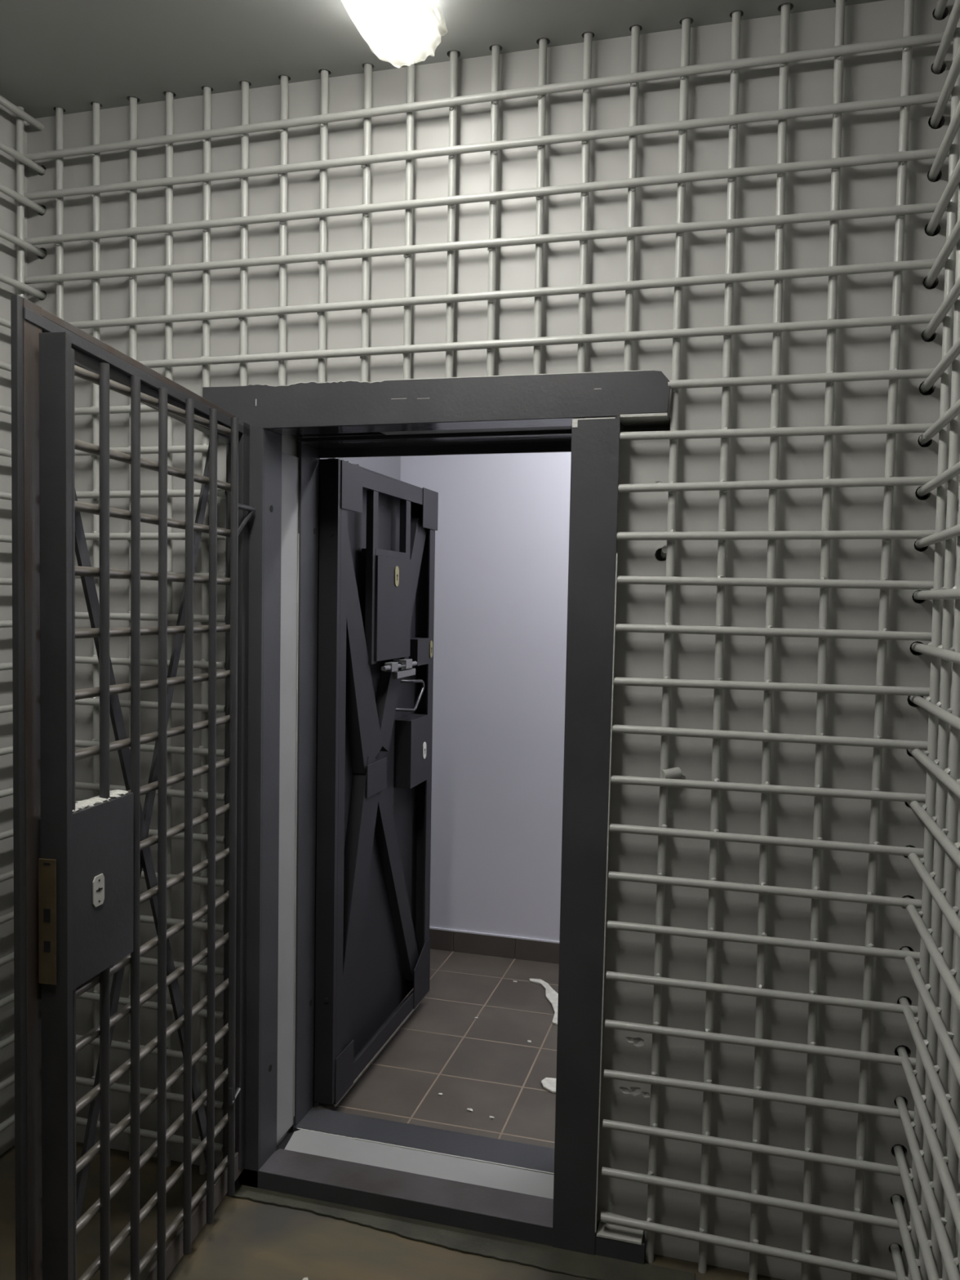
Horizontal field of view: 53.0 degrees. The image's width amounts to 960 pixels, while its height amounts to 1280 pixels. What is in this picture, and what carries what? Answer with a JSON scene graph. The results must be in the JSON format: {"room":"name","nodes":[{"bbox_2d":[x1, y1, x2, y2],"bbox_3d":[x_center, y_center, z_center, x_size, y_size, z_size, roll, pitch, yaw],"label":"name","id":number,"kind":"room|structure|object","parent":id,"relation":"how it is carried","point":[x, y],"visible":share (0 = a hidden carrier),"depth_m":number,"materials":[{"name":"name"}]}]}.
{"room":"vault","nodes":[
{"label":"vault","id":0,"kind":"room"},
{"bbox_2d":[0,104,27,1155],"bbox_3d":[-1.770,0.069,0.899,0.150,2.759,3.580,2,3,15],"label":"wall","id":1,"kind":"structure","parent":0,"point":[8,223],"depth_m":2.52,"materials":[{"name":"grey paint"}]},
{"bbox_2d":[0,95,46,1132],"bbox_3d":[-1.652,0.061,0.905,0.037,2.739,3.635,2,3,15],"label":"metal bars","id":2,"kind":"object","parent":1,"relation":"in","point":[19,154],"visible":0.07,"depth_m":2.48,"materials":[{"name":"grey metal"}]},
{"bbox_2d":[320,456,400,479],"bbox_3d":[-0.590,-0.030,3.405,0.100,2.739,1.465,2,3,15],"label":"wall","id":3,"kind":"structure","parent":0,"point":[390,466],"depth_m":3.86,"materials":[{"name":"white paint"}]},
{"bbox_2d":[0,948,784,1279],"bbox_3d":[0.100,1.494,1.280,3.628,0.100,5.505,2,3,15],"label":"floor","id":4,"kind":"structure","parent":0,"point":[486,1064],"depth_m":2.70,"materials":[{"name":"brown tile"}]},
{"bbox_2d":[316,1104,330,1110],"bbox_3d":[-0.446,1.353,2.739,0.058,0.065,0.028,2,3,15],"label":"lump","id":5,"kind":"object","parent":4,"relation":"on","point":[323,1107],"visible":0.28,"depth_m":2.74,"materials":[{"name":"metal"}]},
{"bbox_2d":[528,978,558,1025],"bbox_3d":[0.267,1.342,3.590,0.086,0.008,0.405,1,3,-9],"label":"plaster piece","id":6,"kind":"object","parent":4,"relation":"on","point":[552,996],"visible":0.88,"depth_m":3.62,"materials":[{"name":"white paint"}]},
{"bbox_2d":[541,1077,555,1093],"bbox_3d":[0.237,1.369,2.957,0.104,0.008,0.082,2,3,15],"label":"plaster piece","id":7,"kind":"object","parent":4,"relation":"on","point":[548,1084],"visible":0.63,"depth_m":2.96,"materials":[{"name":"white paint"}]},
{"bbox_2d":[0,0,884,118],"bbox_3d":[-0.604,-1.323,0.454,2.557,0.100,3.750,2,3,15],"label":"ceiling","id":8,"kind":"structure","parent":0,"point":[70,55],"depth_m":2.14,"materials":[{"name":"paint"}]},
{"bbox_2d":[343,0,433,46],"bbox_3d":[-0.325,-1.267,1.491,0.188,0.093,1.312,2,3,15],"label":"ceiling lamp","id":9,"kind":"object","parent":8,"relation":"attached to","point":[387,23],"visible":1,"depth_m":1.98,"materials":[{"name":"glass"}]},
{"bbox_2d":[400,452,571,941],"bbox_3d":[1.082,-0.018,3.755,3.137,2.739,0.100,2,3,15],"label":"wall","id":10,"kind":"structure","parent":0,"point":[502,534],"depth_m":3.99,"materials":[{"name":"white paint"}]},
{"bbox_2d":[429,928,559,964],"bbox_3d":[1.046,1.309,3.759,2.936,0.086,0.010,2,3,15],"label":"baseboard","id":11,"kind":"structure","parent":10,"relation":"attached to","point":[447,940],"depth_m":4.03,"materials":[{"name":"brown tile"}]},
{"bbox_2d":[429,926,559,943],"bbox_3d":[1.046,1.263,3.758,2.937,0.006,0.009,2,3,15],"label":"trim","id":12,"kind":"structure","parent":10,"relation":"attached to","point":[430,927],"depth_m":4.03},
{"bbox_2d":[26,0,955,1279],"bbox_3d":[0.353,0.044,2.277,3.750,2.759,0.210,2,3,15],"label":"wall","id":13,"kind":"structure","parent":0,"point":[872,75],"depth_m":2.14,"materials":[{"name":"grey paint"}]},
{"bbox_2d":[10,294,255,1279],"bbox_3d":[-0.652,0.414,1.971,0.096,1.955,0.846,1,3,11],"label":"gate","id":14,"kind":"object","parent":13,"relation":"attached to","point":[77,866],"visible":1,"depth_m":1.76,"materials":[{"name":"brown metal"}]},
{"bbox_2d":[314,457,438,1107],"bbox_3d":[-0.302,0.396,3.101,0.092,1.831,0.879,2,3,15],"label":"door","id":15,"kind":"structure","parent":13,"relation":"in","point":[377,531],"depth_m":2.97,"materials":[{"name":"paint"}]},
{"bbox_2d":[202,369,670,1264],"bbox_3d":[-0.110,0.386,2.425,1.139,2.008,0.328,2,3,15],"label":"door frame","id":16,"kind":"structure","parent":13,"relation":"attached to","point":[547,1196],"depth_m":2.36,"materials":[{"name":"grey paint"}]},
{"bbox_2d":[226,1183,695,1279],"bbox_3d":[-0.110,1.395,2.260,1.200,0.006,0.082,2,3,15],"label":"trim","id":17,"kind":"structure","parent":13,"relation":"attached to","point":[548,1258],"depth_m":2.23,"materials":[{"name":"metal"}]},
{"bbox_2d":[14,0,958,1279],"bbox_3d":[-0.138,0.011,2.268,2.252,2.769,0.036,2,3,15],"label":"metal bars","id":18,"kind":"object","parent":13,"relation":"in","point":[839,51],"visible":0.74,"depth_m":2.10,"materials":[{"name":"grey metal"}]},
{"bbox_2d":[660,545,666,559],"bbox_3d":[0.413,-0.196,2.146,0.018,0.029,0.065,1,3,8],"label":"rod","id":19,"kind":"object","parent":13,"relation":"attached to","point":[664,550],"visible":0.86,"depth_m":2.12,"materials":[{"name":"metal"}]},
{"bbox_2d":[659,766,684,779],"bbox_3d":[0.426,0.301,2.136,0.055,0.037,0.049,2,3,15],"label":"rod","id":20,"kind":"object","parent":13,"relation":"attached to","point":[673,772],"visible":0.84,"depth_m":2.13,"materials":[{"name":"grey metal"}]},
{"bbox_2d":[918,155,959,1278],"bbox_3d":[0.550,0.135,0.258,0.150,2.759,3.580,2,3,15],"label":"wall","id":21,"kind":"structure","parent":0,"point":[958,824],"depth_m":1.83,"materials":[{"name":"grey paint"}]},
{"bbox_2d":[889,0,959,1279],"bbox_3d":[0.452,0.121,0.323,0.037,2.739,3.635,2,3,15],"label":"metal bars","id":22,"kind":"object","parent":21,"relation":"in","point":[915,1237],"visible":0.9,"depth_m":1.79,"materials":[{"name":"grey metal"}]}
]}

